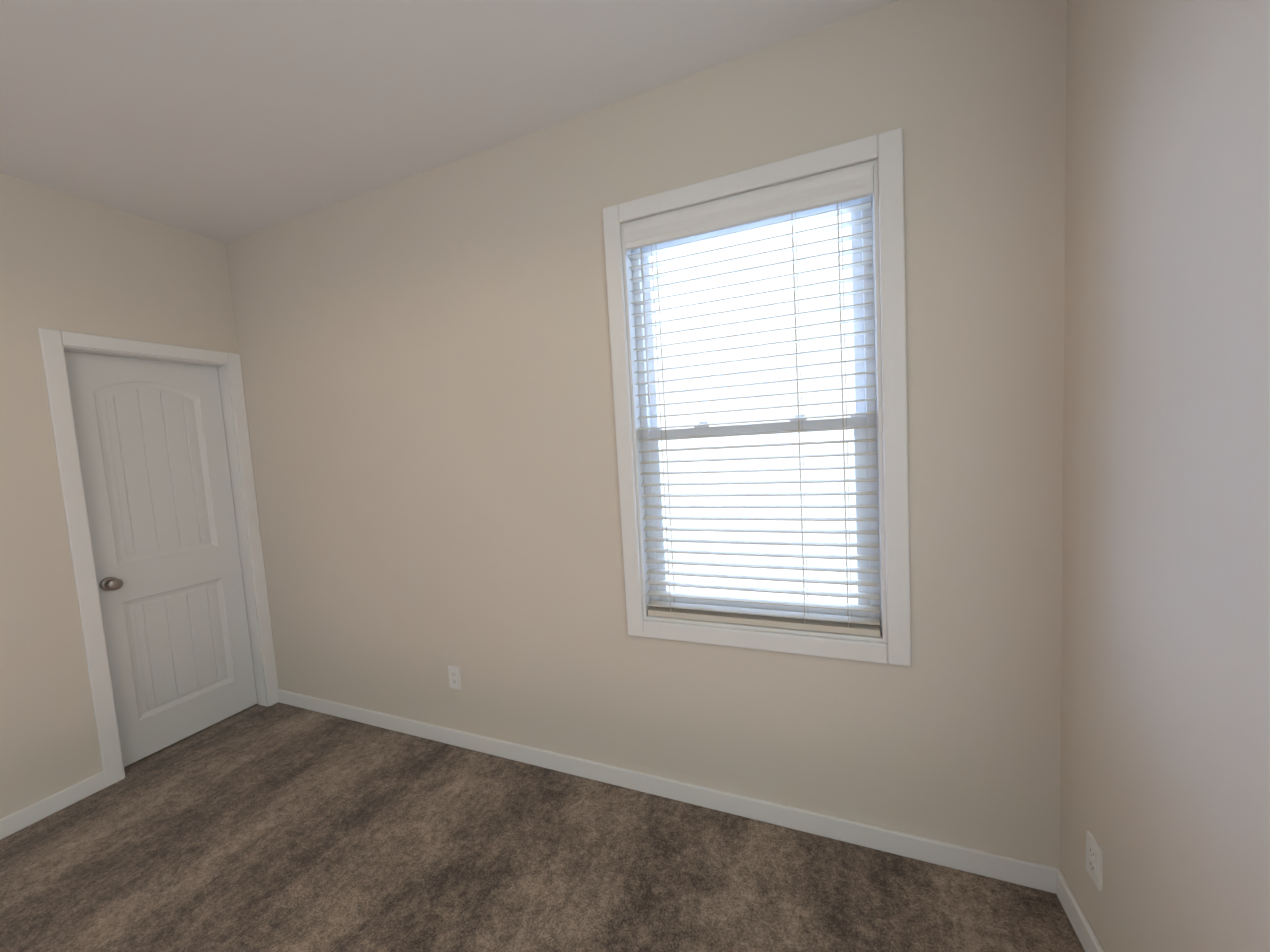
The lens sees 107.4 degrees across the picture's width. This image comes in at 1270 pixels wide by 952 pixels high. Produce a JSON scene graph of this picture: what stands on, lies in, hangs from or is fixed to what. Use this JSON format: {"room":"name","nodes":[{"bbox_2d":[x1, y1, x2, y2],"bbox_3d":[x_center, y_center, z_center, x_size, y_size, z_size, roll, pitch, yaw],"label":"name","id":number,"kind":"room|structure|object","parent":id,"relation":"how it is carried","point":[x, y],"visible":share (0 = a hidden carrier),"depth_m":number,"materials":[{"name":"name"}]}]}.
{"room":"empty bedroom","nodes":[
{"label":"empty bedroom","id":0,"kind":"room"},
{"bbox_2d":[0,173,237,818],"bbox_3d":[-3.142,0.218,0.812,0.120,2.740,4.320,-2,4,22],"label":"wall","id":1,"kind":"structure","parent":0,"point":[70,263],"depth_m":2.06,"materials":[{"name":"paint"}]},
{"bbox_2d":[0,771,105,839],"bbox_3d":[-3.122,1.568,0.592,0.014,0.080,3.450,-2,4,22],"label":"baseboard","id":2,"kind":"structure","parent":1,"relation":"attached to","point":[12,823],"depth_m":2.02,"materials":[{"name":"white paint"}]},
{"bbox_2d":[38,328,278,786],"bbox_3d":[-2.460,0.399,2.486,0.130,2.060,0.660,-2,4,22],"label":"door frame","id":3,"kind":"structure","parent":1,"relation":"attached to","point":[240,515],"depth_m":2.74,"materials":[{"name":"white paint"}]},
{"bbox_2d":[64,351,257,766],"bbox_3d":[-2.461,0.405,2.487,0.106,2.028,0.614,-2,4,22],"label":"closet door","id":4,"kind":"structure","parent":1,"relation":"in","point":[152,447],"depth_m":2.46,"materials":[{"name":"white paint"}]},
{"bbox_2d":[0,0,897,242],"bbox_3d":[-1.387,-1.253,0.025,4.040,0.100,4.440,-2,4,22],"label":"ceiling","id":5,"kind":"structure","parent":0,"point":[225,121],"depth_m":1.59,"materials":[{"name":"paint"}]},
{"bbox_2d":[0,702,1084,951],"bbox_3d":[-1.224,1.575,0.230,4.040,0.100,4.440,-2,4,22],"label":"floor","id":6,"kind":"structure","parent":0,"point":[278,826],"depth_m":1.64,"materials":[{"name":"carpet"}]},
{"bbox_2d":[225,0,1066,868],"bbox_3d":[-0.498,-0.030,2.122,4.040,2.740,0.120,-2,4,22],"label":"wall","id":7,"kind":"structure","parent":0,"point":[427,376],"depth_m":1.85,"materials":[{"name":"paint"}]},
{"bbox_2d":[448,665,460,689],"bbox_3d":[-0.895,0.999,2.312,0.070,0.114,0.007,-2,4,22],"label":"outlet","id":8,"kind":"object","parent":7,"relation":"attached to","point":[454,677],"visible":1,"depth_m":2.31,"materials":[{"name":"white plastic"}]},
{"bbox_2d":[277,689,1060,893],"bbox_3d":[-0.446,1.301,2.156,3.800,0.080,0.014,-2,4,22],"label":"baseboard","id":9,"kind":"structure","parent":7,"relation":"attached to","point":[1034,875],"depth_m":1.81,"materials":[{"name":"white paint"}]},
{"bbox_2d":[602,128,910,665],"bbox_3d":[0.415,-0.207,1.725,1.013,1.691,0.138,-2,4,22],"label":"window unit","id":10,"kind":"structure","parent":7,"relation":"in","point":[864,393],"depth_m":1.63,"materials":[{"name":"white plastic"}]},
{"bbox_2d":[623,163,879,636],"bbox_3d":[0.405,-0.205,1.701,0.849,1.528,0.073,-2,4,22],"label":"window blinds","id":11,"kind":"object","parent":10,"relation":"attached to","point":[827,190],"visible":0.98,"depth_m":1.67,"materials":[{"name":"white paint"}]},
{"bbox_2d":[1060,0,1269,951],"bbox_3d":[0.486,0.115,-0.668,0.120,2.740,4.320,-2,4,22],"label":"wall","id":12,"kind":"structure","parent":0,"point":[1165,738],"depth_m":0.94,"materials":[{"name":"paint"}]},
{"bbox_2d":[1056,871,1103,951],"bbox_3d":[0.520,1.437,-0.498,0.014,0.080,4.186,-2,4,22],"label":"baseboard","id":13,"kind":"structure","parent":12,"relation":"attached to","point":[1085,933],"depth_m":1.32,"materials":[{"name":"white paint"}]},
{"bbox_2d":[1086,831,1102,890],"bbox_3d":[1.223,1.024,1.244,0.007,0.114,0.070,-2,4,22],"label":"electrical outlet","id":14,"kind":"object","parent":12,"relation":"attached to","point":[1094,860],"visible":1,"depth_m":1.24,"materials":[{"name":"white plastic"}]},
{"label":"outside","id":15,"kind":"structure","parent":0,"visible":0},
{"bbox_2d":[651,213,856,603],"bbox_3d":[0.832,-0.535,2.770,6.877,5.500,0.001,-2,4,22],"label":"window glass","id":16,"kind":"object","parent":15,"point":[815,358],"depth_m":2.82,"materials":[{"name":"clear glass"}]}
]}

